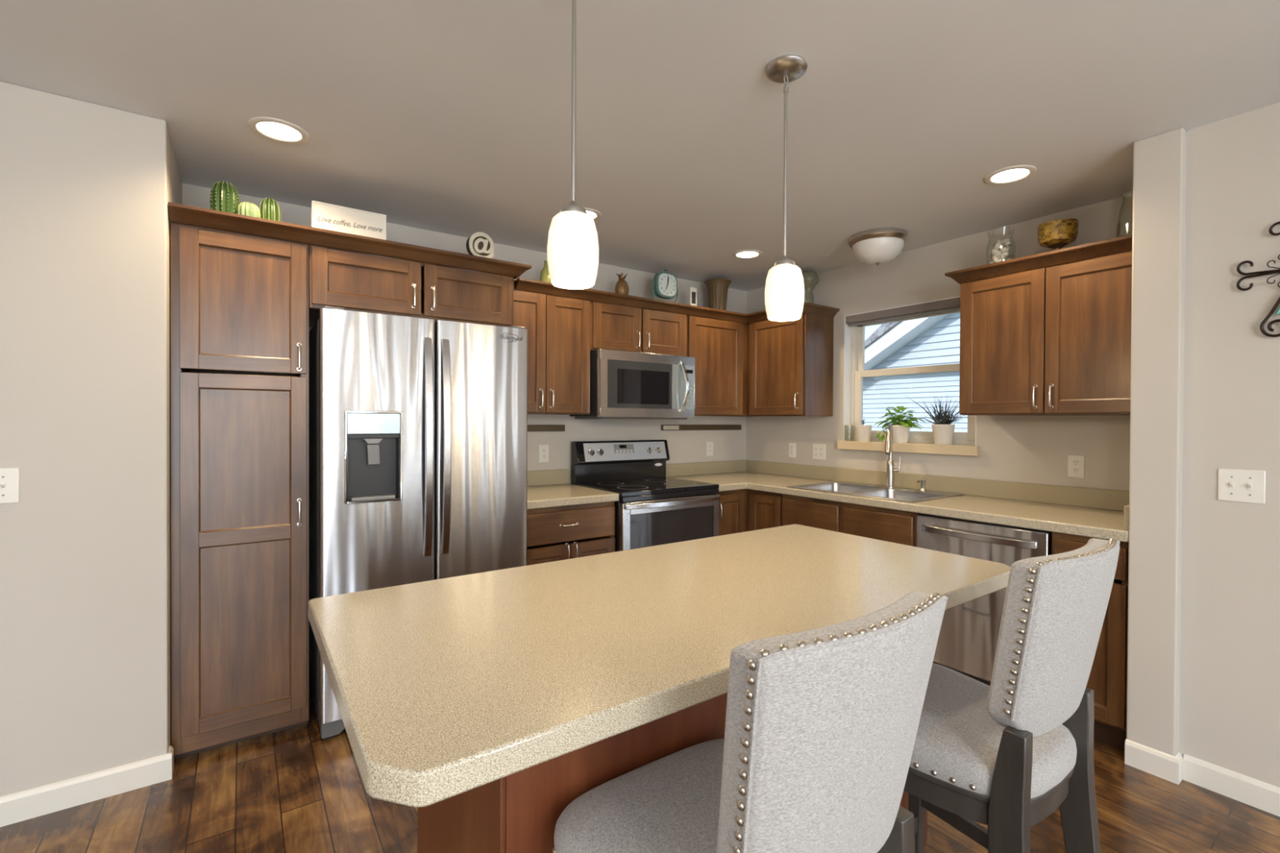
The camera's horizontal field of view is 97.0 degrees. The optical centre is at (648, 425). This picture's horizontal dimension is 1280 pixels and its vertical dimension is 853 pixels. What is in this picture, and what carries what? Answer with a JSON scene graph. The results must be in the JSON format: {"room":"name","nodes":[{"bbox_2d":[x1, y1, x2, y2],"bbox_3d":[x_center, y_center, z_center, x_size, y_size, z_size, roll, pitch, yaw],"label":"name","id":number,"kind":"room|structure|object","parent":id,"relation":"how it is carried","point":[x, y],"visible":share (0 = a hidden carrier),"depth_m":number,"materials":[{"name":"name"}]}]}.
{"room":"kitchen","nodes":[
{"label":"kitchen","id":0,"kind":"room"},
{"bbox_2d":[0,80,182,796],"bbox_3d":[-3.446,0.093,1.423,3.492,2.442,0.837,0,1,-36],"label":"wall","id":1,"kind":"structure","parent":0,"point":[86,188],"depth_m":1.97,"materials":[{"name":"beige paint"}]},
{"bbox_2d":[0,467,19,503],"bbox_3d":[-2.111,0.200,1.853,0.072,0.116,0.020,0,1,-36],"label":"light switch","id":2,"kind":"object","parent":1,"relation":"attached to","point":[9,477],"visible":1,"depth_m":1.86,"materials":[{"name":"white plastic"}]},
{"bbox_2d":[0,752,172,827],"bbox_3d":[-3.199,1.271,1.091,3.505,0.094,0.013,0,1,-36],"label":"baseboard","id":3,"kind":"structure","parent":1,"relation":"attached to","point":[20,806],"depth_m":1.97,"materials":[{"name":"white paint"}]},
{"bbox_2d":[167,746,173,775],"bbox_3d":[-1.801,1.269,2.138,0.013,0.094,0.062,0,1,-36],"label":"baseboard","id":4,"kind":"structure","parent":1,"relation":"attached to","point":[171,749],"depth_m":2.14,"materials":[{"name":"white paint"}]},
{"bbox_2d":[182,182,746,484],"bbox_3d":[-0.658,0.087,3.842,3.858,2.442,0.150,0,1,-36],"label":"wall","id":5,"kind":"structure","parent":0,"point":[683,446],"depth_m":3.97,"materials":[{"name":"beige paint"}]},
{"bbox_2d":[308,243,513,327],"bbox_3d":[-1.239,-0.651,2.928,0.927,0.285,0.646,0,1,-36],"label":"upper cabinet","id":6,"kind":"object","parent":5,"relation":"attached to","point":[349,280],"visible":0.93,"depth_m":2.65,"materials":[{"name":"brown wood"}]},
{"bbox_2d":[168,201,839,323],"bbox_3d":[-0.402,-0.808,3.354,3.703,0.058,0.921,0,1,-36],"label":"crown molding","id":7,"kind":"structure","parent":6,"relation":"on","point":[179,213],"depth_m":2.68,"materials":[{"name":"brown wood"}]},
{"bbox_2d":[209,180,239,213],"bbox_3d":[-1.730,-0.913,2.318,0.103,0.162,0.100,0,1,-36],"label":"cactus","id":8,"kind":"object","parent":7,"relation":"on","point":[224,197],"visible":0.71,"depth_m":2.29,"materials":[{"name":"green"}]},
{"bbox_2d":[236,201,260,217],"bbox_3d":[-1.634,-0.872,2.320,0.079,0.076,0.077,0,0,-9],"label":"cactus","id":9,"kind":"object","parent":7,"relation":"on","point":[245,208],"visible":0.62,"depth_m":2.29,"materials":[{"name":"green"}]},
{"bbox_2d":[259,197,280,221],"bbox_3d":[-1.611,-0.900,2.416,0.078,0.132,0.078,0,1,-36],"label":"cactus","id":10,"kind":"object","parent":7,"relation":"on","point":[269,209],"visible":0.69,"depth_m":2.39,"materials":[{"name":"green plant"}]},
{"bbox_2d":[311,200,386,239],"bbox_3d":[-1.362,-0.910,2.585,0.300,0.149,0.042,0,1,-36],"label":"wooden sign","id":11,"kind":"object","parent":7,"relation":"on","point":[324,215],"visible":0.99,"depth_m":2.57,"materials":[{"name":"beige wood"}]},
{"bbox_2d":[466,231,494,257],"bbox_3d":[-0.878,-0.919,2.965,0.137,0.165,0.090,0,1,-36],"label":"decor","id":12,"kind":"object","parent":7,"relation":"on","point":[479,243],"visible":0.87,"depth_m":2.94,"materials":[{"name":"beige ceramic"}]},
{"bbox_2d":[539,260,551,282],"bbox_3d":[-0.612,-0.916,3.439,0.088,0.154,0.088,0,1,-36],"label":"bottle","id":13,"kind":"object","parent":7,"relation":"on","point":[544,274],"visible":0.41,"depth_m":3.40,"materials":[{"name":"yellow glass"}]},
{"bbox_2d":[614,272,628,294],"bbox_3d":[-0.174,-0.923,3.754,0.094,0.167,0.094,0,1,-36],"label":"pineapple figurine","id":14,"kind":"object","parent":7,"relation":"on","point":[621,286],"visible":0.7,"depth_m":3.72,"materials":[{"name":"brown ceramic"}]},
{"bbox_2d":[651,268,678,302],"bbox_3d":[0.118,-0.969,3.965,0.231,0.258,0.069,0,1,-36],"label":"clock","id":15,"kind":"object","parent":7,"relation":"on","point":[664,285],"visible":0.98,"depth_m":3.93,"materials":[{"name":"teal paint"}]},
{"bbox_2d":[688,287,697,306],"bbox_3d":[0.326,-0.919,4.110,0.060,0.158,0.018,0,1,-36],"label":"picture card","id":16,"kind":"object","parent":7,"relation":"on","point":[692,291],"visible":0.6,"depth_m":4.10,"materials":[{"name":"beige"}]},
{"bbox_2d":[691,291,695,303],"bbox_3d":[0.331,-0.922,4.103,0.036,0.085,0.002,0,1,-36],"label":"picture","id":17,"kind":"object","parent":16,"relation":"attached to","point":[693,293],"depth_m":4.10,"materials":[{"name":"grey"}]},
{"bbox_2d":[703,278,731,310],"bbox_3d":[0.533,-0.970,4.339,0.212,0.258,0.212,0,1,-36],"label":"pot","id":18,"kind":"object","parent":7,"relation":"on","point":[717,288],"visible":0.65,"depth_m":4.28,"materials":[{"name":"brown ceramic"}]},
{"bbox_2d":[801,270,818,303],"bbox_3d":[1.150,-0.971,4.079,0.153,0.270,0.153,0,1,-36],"label":"vase","id":19,"kind":"object","parent":7,"relation":"on","point":[811,278],"visible":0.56,"depth_m":4.03,"materials":[{"name":"green ceramic"}]},
{"bbox_2d":[538,444,548,462],"bbox_3d":[-0.685,0.187,3.726,0.072,0.116,0.009,0,1,-36],"label":"wall outlet","id":20,"kind":"object","parent":5,"relation":"attached to","point":[543,449],"visible":1,"depth_m":3.72,"materials":[{"name":"white plastic"}]},
{"bbox_2d":[542,448,546,458],"bbox_3d":[-0.683,0.187,3.724,0.033,0.069,0.002,0,1,-36],"label":"receptacle","id":21,"kind":"object","parent":20,"relation":"attached to","point":[544,450],"depth_m":3.72,"materials":[{"name":"grey plastic"}]},
{"bbox_2d":[527,424,564,431],"bbox_3d":[-0.784,0.020,3.646,0.550,0.044,0.020,0,1,-36],"label":"wall strip","id":22,"kind":"object","parent":5,"relation":"attached to","point":[531,428],"visible":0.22,"depth_m":3.72,"materials":[{"name":"brown wood"}]},
{"bbox_2d":[527,469,568,486],"bbox_3d":[-0.785,0.346,3.649,0.614,0.098,0.019,0,1,-36],"label":"backsplash","id":23,"kind":"structure","parent":5,"relation":"attached to","point":[554,477],"depth_m":3.73,"materials":[{"name":"stone"}]},
{"bbox_2d":[513,288,590,414],"bbox_3d":[-0.691,-0.432,3.497,0.614,0.727,0.364,0,1,-36],"label":"upper cabinet","id":24,"kind":"object","parent":5,"relation":"attached to","point":[558,327],"visible":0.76,"depth_m":3.42,"materials":[{"name":"brown wood"}]},
{"bbox_2d":[569,348,695,419],"bbox_3d":[-0.087,-0.257,3.863,0.765,0.435,0.471,0,1,-36],"label":"microwave","id":25,"kind":"object","parent":5,"relation":"attached to","point":[624,384],"visible":0.98,"depth_m":3.68,"materials":[{"name":"silver metal"}]},
{"bbox_2d":[590,300,685,355],"bbox_3d":[-0.126,-0.636,3.899,0.772,0.320,0.364,0,1,-36],"label":"upper cabinet","id":26,"kind":"object","parent":5,"relation":"attached to","point":[613,326],"visible":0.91,"depth_m":3.75,"materials":[{"name":"brown wood"}]},
{"bbox_2d":[661,424,741,430],"bbox_3d":[0.442,0.018,4.524,0.835,0.044,0.020,0,1,-36],"label":"wall strip","id":27,"kind":"object","parent":5,"relation":"attached to","point":[664,427],"visible":1,"depth_m":4.50,"materials":[{"name":"brown wood"}]},
{"bbox_2d":[706,441,713,455],"bbox_3d":[0.500,0.189,4.575,0.072,0.116,0.009,0,1,-36],"label":"wall outlet","id":28,"kind":"object","parent":5,"relation":"attached to","point":[709,445],"visible":1,"depth_m":4.57,"materials":[{"name":"white plastic"}]},
{"bbox_2d":[708,444,711,453],"bbox_3d":[0.501,0.189,4.573,0.033,0.069,0.002,0,1,-36],"label":"receptacle","id":29,"kind":"object","parent":28,"relation":"attached to","point":[709,445],"depth_m":4.57,"materials":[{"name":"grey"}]},
{"bbox_2d":[684,314,749,416],"bbox_3d":[0.553,-0.434,4.408,0.924,0.727,0.331,0,1,-36],"label":"upper cabinet","id":30,"kind":"object","parent":5,"relation":"attached to","point":[719,348],"visible":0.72,"depth_m":4.20,"materials":[{"name":"brown wood"}]},
{"bbox_2d":[666,459,1128,511],"bbox_3d":[1.254,0.357,3.448,0.907,0.098,2.721,0,1,-36],"label":"backsplash","id":31,"kind":"structure","parent":5,"relation":"attached to","point":[1103,499],"depth_m":3.47,"materials":[{"name":"stone"}]},
{"bbox_2d":[0,0,1279,291],"bbox_3d":[0.007,-1.158,-0.216,7.500,0.120,7.500,0,1,-36],"label":"ceiling","id":32,"kind":"structure","parent":0,"point":[449,117],"depth_m":1.94,"materials":[{"name":"paint"}]},
{"bbox_2d":[248,116,309,143],"bbox_3d":[-1.406,-1.120,2.161,0.196,0.008,0.196,0,1,-36],"label":"recessed light","id":33,"kind":"object","parent":32,"relation":"in","point":[271,128],"visible":1,"depth_m":2.15,"materials":[{"name":"beige"}]},
{"bbox_2d":[546,0,599,288],"bbox_3d":[-0.175,-0.721,1.332,0.129,0.780,0.129,0,1,-36],"label":"pendant light","id":34,"kind":"object","parent":32,"relation":"hanging from","point":[572,246],"visible":1,"depth_m":1.29,"materials":[{"name":"white glass"}]},
{"bbox_2d":[583,207,601,220],"bbox_3d":[-0.348,-1.122,3.027,0.196,0.008,0.196,0,1,-36],"label":"recessed light","id":35,"kind":"object","parent":32,"relation":"in","point":[595,215],"visible":0.29,"depth_m":3.00,"materials":[{"name":"beige"}]},
{"bbox_2d":[732,249,762,258],"bbox_3d":[0.654,-1.123,3.730,0.196,0.008,0.196,0,1,-36],"label":"recessed light","id":36,"kind":"object","parent":32,"relation":"in","point":[744,254],"visible":1,"depth_m":3.72,"materials":[{"name":"beige"}]},
{"bbox_2d":[764,54,807,321],"bbox_3d":[0.426,-0.722,1.763,0.129,0.780,0.129,0,1,-36],"label":"pendant light","id":37,"kind":"object","parent":32,"relation":"hanging from","point":[784,291],"visible":1,"depth_m":1.73,"materials":[{"name":"white glass"}]},
{"bbox_2d":[848,227,908,266],"bbox_3d":[1.365,-1.032,3.367,0.332,0.176,0.332,0,1,-36],"label":"dome light","id":38,"kind":"object","parent":32,"relation":"attached to","point":[876,246],"visible":1,"depth_m":3.27,"materials":[{"name":"white glass"}]},
{"bbox_2d":[984,164,1036,185],"bbox_3d":[1.608,-1.108,2.518,0.196,0.008,0.196,0,1,-36],"label":"recessed light","id":39,"kind":"object","parent":32,"relation":"in","point":[1010,175],"visible":1,"depth_m":2.51,"materials":[{"name":"beige"}]},
{"bbox_2d":[0,688,1279,852],"bbox_3d":[0.056,1.384,-0.152,7.350,0.080,7.500,0,1,-36],"label":"floor","id":40,"kind":"structure","parent":0,"point":[292,790],"depth_m":1.92,"materials":[{"name":"brown wood"}]},
{"bbox_2d":[169,221,309,759],"bbox_3d":[-1.807,0.259,2.532,0.460,2.105,0.646,0,1,-36],"label":"pantry cabinet","id":41,"kind":"object","parent":40,"relation":"on","point":[240,514],"visible":0.96,"depth_m":2.30,"materials":[{"name":"brown wood"}]},
{"bbox_2d":[308,306,528,739],"bbox_3d":[-1.174,0.409,2.869,0.907,1.808,0.778,0,1,-36],"label":"refrigerator","id":42,"kind":"object","parent":40,"relation":"on","point":[418,427],"visible":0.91,"depth_m":2.53,"materials":[{"name":"grey metal"}]},
{"bbox_2d":[527,501,615,565],"bbox_3d":[-0.605,0.878,3.400,0.614,0.866,0.646,0,1,-36],"label":"base cabinet","id":43,"kind":"object","parent":40,"relation":"on","point":[559,533],"visible":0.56,"depth_m":3.17,"materials":[{"name":"brown wood"}]},
{"bbox_2d":[527,469,618,509],"bbox_3d":[-0.604,0.371,3.396,0.614,0.142,0.641,0,1,-36],"label":"countertop","id":44,"kind":"structure","parent":43,"relation":"on","point":[545,488],"depth_m":3.35,"materials":[{"name":"beige stone"}]},
{"bbox_2d":[571,439,719,551],"bbox_3d":[-0.010,0.711,3.764,0.768,1.200,0.694,0,1,-36],"label":"range","id":45,"kind":"object","parent":40,"relation":"on","point":[652,508],"visible":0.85,"depth_m":3.66,"materials":[{"name":"black"}]},
{"bbox_2d":[574,477,719,497],"bbox_3d":[-0.008,0.403,3.761,0.768,0.028,0.575,0,1,-36],"label":"cooktop","id":46,"kind":"object","parent":45,"relation":"in","point":[624,486],"depth_m":3.66,"materials":[{"name":"black glass"}]},
{"bbox_2d":[417,693,927,852],"bbox_3d":[0.138,0.894,1.662,1.424,0.868,0.634,0,1,-36],"label":"base cabinet","id":47,"kind":"object","parent":40,"relation":"on","point":[517,812],"visible":0.02,"depth_m":1.10,"materials":[{"name":"brown wood"}]},
{"bbox_2d":[308,524,1010,807],"bbox_3d":[0.151,0.439,1.511,1.752,0.044,0.850,0,1,-36],"label":"countertop","id":48,"kind":"structure","parent":47,"relation":"on","point":[443,689],"depth_m":1.14,"materials":[{"name":"beige stone"}]},
{"bbox_2d":[716,488,782,535],"bbox_3d":[0.726,0.878,4.185,0.907,0.865,0.917,0,1,-36],"label":"base cabinet","id":49,"kind":"object","parent":40,"relation":"on","point":[744,510],"visible":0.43,"depth_m":3.91,"materials":[{"name":"brown wood"}]},
{"bbox_2d":[666,459,1128,542],"bbox_3d":[1.254,0.379,3.448,0.907,0.142,2.721,0,1,-36],"label":"countertop","id":50,"kind":"structure","parent":49,"relation":"on","point":[1101,513],"depth_m":3.12,"materials":[{"name":"beige stone"}]},
{"bbox_2d":[786,480,964,502],"bbox_3d":[1.379,0.494,3.503,0.582,0.188,0.842,0,1,-36],"label":"sink","id":51,"kind":"object","parent":50,"relation":"in","point":[871,491],"visible":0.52,"depth_m":3.53,"materials":[{"name":"silver metal"}]},
{"bbox_2d":[917,479,926,490],"bbox_3d":[1.678,0.367,3.477,0.079,0.070,0.044,0,1,-36],"label":"soap dispenser","id":52,"kind":"object","parent":51,"relation":"on","point":[922,481],"visible":1,"depth_m":3.47,"materials":[{"name":"grey metal"}]},
{"bbox_2d":[884,424,900,488],"bbox_3d":[1.530,0.198,3.555,0.090,0.405,0.254,1,1,27],"label":"faucet","id":53,"kind":"object","parent":50,"relation":"on","point":[889,438],"visible":1,"depth_m":3.63,"materials":[{"name":"grey metal"}]},
{"bbox_2d":[552,591,947,852],"bbox_3d":[0.150,0.791,0.935,0.483,1.088,0.548,0,1,-35],"label":"bar stool","id":54,"kind":"object","parent":40,"relation":"on","point":[814,755],"visible":1,"depth_m":0.71,"materials":[{"name":"fabric"}]},
{"bbox_2d":[554,737,724,852],"bbox_3d":[0.131,0.706,0.962,0.476,0.074,0.475,0,1,-35],"label":"seat cushion","id":55,"kind":"object","parent":54,"relation":"on","point":[670,803],"depth_m":0.99,"materials":[{"name":"fabric"}]},
{"bbox_2d":[782,493,920,546],"bbox_3d":[1.368,0.886,3.516,0.646,0.866,0.917,0,1,-36],"label":"base cabinet","id":56,"kind":"object","parent":40,"relation":"on","point":[898,526],"visible":0.07,"depth_m":3.28,"materials":[{"name":"brown wood"}]},
{"bbox_2d":[916,513,1052,685],"bbox_3d":[1.799,0.890,2.885,0.639,0.850,0.600,0,1,-36],"label":"dishwasher","id":57,"kind":"object","parent":40,"relation":"on","point":[967,642],"visible":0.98,"depth_m":2.72,"materials":[{"name":"silver metal"}]},
{"bbox_2d":[903,538,1119,852],"bbox_3d":[0.745,0.790,1.343,0.483,1.088,0.548,0,1,-35],"label":"bar stool","id":58,"kind":"object","parent":40,"relation":"on","point":[1004,755],"visible":0.8,"depth_m":1.14,"materials":[{"name":"fabric"}]},
{"bbox_2d":[909,662,1076,798],"bbox_3d":[0.726,0.706,1.369,0.476,0.074,0.475,0,1,-35],"label":"seat cushion","id":59,"kind":"object","parent":58,"relation":"on","point":[956,747],"depth_m":1.21,"materials":[{"name":"fabric"}]},
{"bbox_2d":[1052,531,1128,750],"bbox_3d":[2.070,0.897,2.536,0.646,0.866,0.276,0,1,-36],"label":"base cabinet","id":60,"kind":"object","parent":40,"relation":"on","point":[1108,677],"visible":0.21,"depth_m":2.31,"materials":[{"name":"brown wood"}]},
{"bbox_2d":[1126,127,1186,756],"bbox_3d":[2.197,0.113,2.357,0.646,2.442,0.145,0,1,-36],"label":"wall pier","id":61,"kind":"object","parent":40,"relation":"on","point":[1159,161],"visible":0.71,"depth_m":2.16,"materials":[{"name":"beige paint"}]},
{"bbox_2d":[1124,738,1179,784],"bbox_3d":[1.927,1.287,2.169,0.013,0.094,0.158,0,1,-36],"label":"baseboard","id":62,"kind":"object","parent":61,"relation":"attached to","point":[1164,766],"visible":1,"depth_m":2.16,"materials":[{"name":"white paint"}]},
{"bbox_2d":[746,194,1133,491],"bbox_3d":[1.728,0.099,3.695,0.150,2.442,2.868,0,1,-36],"label":"wall","id":63,"kind":"structure","parent":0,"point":[1028,449],"depth_m":3.35,"materials":[{"name":"beige paint"}]},
{"bbox_2d":[748,312,833,416],"bbox_3d":[1.037,-0.430,4.217,0.364,0.727,0.543,0,1,-36],"label":"upper cabinet","id":64,"kind":"object","parent":63,"relation":"attached to","point":[791,362],"visible":0.99,"depth_m":4.06,"materials":[{"name":"brown wood"}]},
{"bbox_2d":[788,442,795,457],"bbox_3d":[1.120,0.195,4.406,0.009,0.116,0.072,0,1,-36],"label":"wall outlet","id":65,"kind":"object","parent":63,"relation":"attached to","point":[792,446],"visible":1,"depth_m":4.40,"materials":[{"name":"white plastic"}]},
{"bbox_2d":[790,445,793,454],"bbox_3d":[1.118,0.195,4.405,0.002,0.069,0.033,0,1,-36],"label":"receptacle","id":66,"kind":"object","parent":65,"relation":"attached to","point":[791,446],"depth_m":4.41,"materials":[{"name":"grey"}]},
{"bbox_2d":[812,444,825,460],"bbox_3d":[1.267,0.198,4.201,0.009,0.116,0.116,0,1,-36],"label":"wall outlet","id":67,"kind":"object","parent":63,"relation":"attached to","point":[818,450],"visible":1,"depth_m":4.20,"materials":[{"name":"white plastic"}]},
{"bbox_2d":[813,447,817,456],"bbox_3d":[1.251,0.198,4.219,0.002,0.069,0.033,0,1,-36],"label":"receptacle","id":68,"kind":"object","parent":67,"relation":"attached to","point":[815,449],"depth_m":4.22,"materials":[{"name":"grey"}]},
{"bbox_2d":[819,447,822,456],"bbox_3d":[1.278,0.198,4.181,0.002,0.069,0.033,0,1,-36],"label":"receptacle","id":69,"kind":"object","parent":67,"relation":"attached to","point":[820,448],"depth_m":4.18,"materials":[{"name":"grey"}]},
{"bbox_2d":[845,297,959,326],"bbox_3d":[1.684,-0.735,3.684,0.062,0.075,0.886,0,1,-36],"label":"roller blind","id":70,"kind":"object","parent":63,"relation":"attached to","point":[949,304],"visible":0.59,"depth_m":3.67,"materials":[{"name":"grey fabric"}]},
{"bbox_2d":[837,296,980,456],"bbox_3d":[1.699,-0.301,3.700,0.190,0.951,0.944,0,1,-36],"label":"window","id":71,"kind":"structure","parent":63,"relation":"attached to","point":[963,443],"depth_m":3.88,"materials":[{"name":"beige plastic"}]},
{"bbox_2d":[853,419,871,441],"bbox_3d":[1.485,0.035,3.913,0.116,0.153,0.116,0,1,-36],"label":"potted plant","id":72,"kind":"object","parent":71,"relation":"on","point":[863,433],"visible":1,"depth_m":3.87,"materials":[{"name":"white ceramic"}]},
{"bbox_2d":[873,406,925,443],"bbox_3d":[1.649,-0.005,3.705,0.200,0.240,0.338,0,1,-36],"label":"potted plant","id":73,"kind":"object","parent":71,"relation":"on","point":[900,428],"visible":0.93,"depth_m":3.66,"materials":[{"name":"green plant"}]},
{"bbox_2d":[906,393,968,444],"bbox_3d":[1.800,-0.039,3.489,0.182,0.313,0.376,0,1,-36],"label":"potted plant","id":74,"kind":"object","parent":71,"relation":"on","point":[943,431],"visible":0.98,"depth_m":3.44,"materials":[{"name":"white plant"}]},
{"bbox_2d":[959,250,1132,415],"bbox_3d":[2.036,-0.414,2.823,0.364,0.727,0.808,0,1,-36],"label":"upper cabinet","id":75,"kind":"object","parent":63,"relation":"attached to","point":[1054,340],"visible":0.83,"depth_m":2.71,"materials":[{"name":"brown wood"}]},
{"bbox_2d":[944,234,1132,284],"bbox_3d":[2.014,-0.792,2.836,0.379,0.058,0.860,0,1,-36],"label":"crown molding","id":76,"kind":"structure","parent":75,"relation":"attached to","point":[1124,243],"depth_m":2.71,"materials":[{"name":"brown wood"}]},
{"bbox_2d":[1037,217,1079,250],"bbox_3d":[2.017,-0.905,2.791,0.168,0.168,0.168,0,1,-36],"label":"bowl","id":77,"kind":"object","parent":76,"relation":"on","point":[1055,234],"visible":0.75,"depth_m":2.74,"materials":[{"name":"gold glass"}]},
{"bbox_3d":[1.867,-0.928,3.001,0.136,0.209,0.136,0,1,-36],"label":"shell jar","id":78,"kind":"object","parent":76,"relation":"on","visible":0},
{"bbox_2d":[991,248,999,254],"bbox_3d":[1.836,-0.919,2.996,0.037,0.035,0.017,1,1,29],"label":"seashell","id":79,"kind":"object","parent":78,"relation":"in","point":[994,251],"visible":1,"depth_m":2.99,"materials":[{"name":"white"}]},
{"bbox_2d":[995,243,1000,248],"bbox_3d":[1.839,-0.941,2.972,0.032,0.032,0.015,0,0,5],"label":"seashell","id":80,"kind":"object","parent":78,"relation":"in","point":[997,246],"visible":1,"depth_m":2.97,"materials":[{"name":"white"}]},
{"bbox_2d":[1000,247,1008,253],"bbox_3d":[1.867,-0.917,2.975,0.028,0.027,0.032,0,0,3],"label":"seashell","id":81,"kind":"object","parent":78,"relation":"in","point":[1003,248],"visible":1,"depth_m":2.97,"materials":[{"name":"white"}]},
{"bbox_2d":[1000,252,1008,256],"bbox_3d":[1.875,-0.901,2.980,0.031,0.030,0.024,0,0,11],"label":"seashell","id":82,"kind":"object","parent":78,"relation":"in","point":[1004,254],"visible":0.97,"depth_m":2.97,"materials":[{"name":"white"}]},
{"label":"seashell","id":83,"kind":"object","parent":78,"relation":"in","visible":0},
{"bbox_2d":[1000,239,1006,244],"bbox_3d":[1.876,-0.969,2.989,0.028,0.028,0.022,1,1,36],"label":"seashell","id":84,"kind":"object","parent":83,"relation":"on","point":[1002,242],"visible":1,"depth_m":2.98,"materials":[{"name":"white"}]},
{"bbox_2d":[1067,454,1084,478],"bbox_3d":[2.194,0.212,2.906,0.009,0.116,0.072,0,1,-36],"label":"wall outlet","id":85,"kind":"object","parent":63,"relation":"attached to","point":[1075,463],"visible":1,"depth_m":2.90,"materials":[{"name":"white plastic"}]},
{"bbox_2d":[1071,459,1079,473],"bbox_3d":[2.192,0.212,2.905,0.002,0.069,0.033,0,1,-36],"label":"receptacle","id":86,"kind":"object","parent":85,"relation":"attached to","point":[1075,463],"depth_m":2.90,"materials":[{"name":"grey plastic"}]},
{"bbox_2d":[1178,102,1279,787],"bbox_3d":[3.583,0.133,0.596,0.742,2.442,4.332,0,1,-36],"label":"wall","id":87,"kind":"structure","parent":0,"point":[1229,676],"depth_m":2.03,"materials":[{"name":"beige paint"}]},
{"bbox_2d":[1175,751,1182,782],"bbox_3d":[1.997,1.287,2.130,0.054,0.094,0.013,0,1,-36],"label":"baseboard","id":88,"kind":"structure","parent":87,"relation":"attached to","point":[1179,755],"depth_m":2.12,"materials":[{"name":"white paint"}]},
{"bbox_2d":[1182,753,1279,817],"bbox_3d":[2.736,1.299,1.133,0.013,0.094,2.468,0,1,-36],"label":"baseboard","id":89,"kind":"structure","parent":87,"relation":"attached to","point":[1263,796],"depth_m":2.02,"materials":[{"name":"white paint"}]},
{"bbox_2d":[1217,468,1265,504],"bbox_3d":[2.102,0.216,2.010,0.020,0.116,0.118,0,1,-36],"label":"light switch","id":90,"kind":"object","parent":87,"relation":"attached to","point":[1244,486],"visible":1,"depth_m":2.01,"materials":[{"name":"white plastic"}]},
{"bbox_2d":[1236,221,1279,337],"bbox_3d":[2.168,-0.497,1.899,0.039,0.394,0.276,0,1,-36],"label":"wall cross","id":91,"kind":"object","parent":87,"relation":"attached to","point":[1270,230],"visible":1,"depth_m":1.95,"materials":[{"name":"black metal"}]},
{"label":"outside","id":92,"kind":"structure","parent":0,"visible":0},
{"bbox_3d":[4.888,1.803,7.743,70.000,0.200,80.000,0,1,-36],"label":"ground","id":93,"kind":"structure","parent":92,"visible":0},
{"bbox_2d":[862,312,967,432],"bbox_3d":[6.336,-1.228,7.761,6.620,5.875,10.600,0,1,-36],"label":"house","id":94,"kind":"structure","parent":93,"relation":"on","point":[931,340],"depth_m":6.93,"materials":[{"name":"blue plastic"}]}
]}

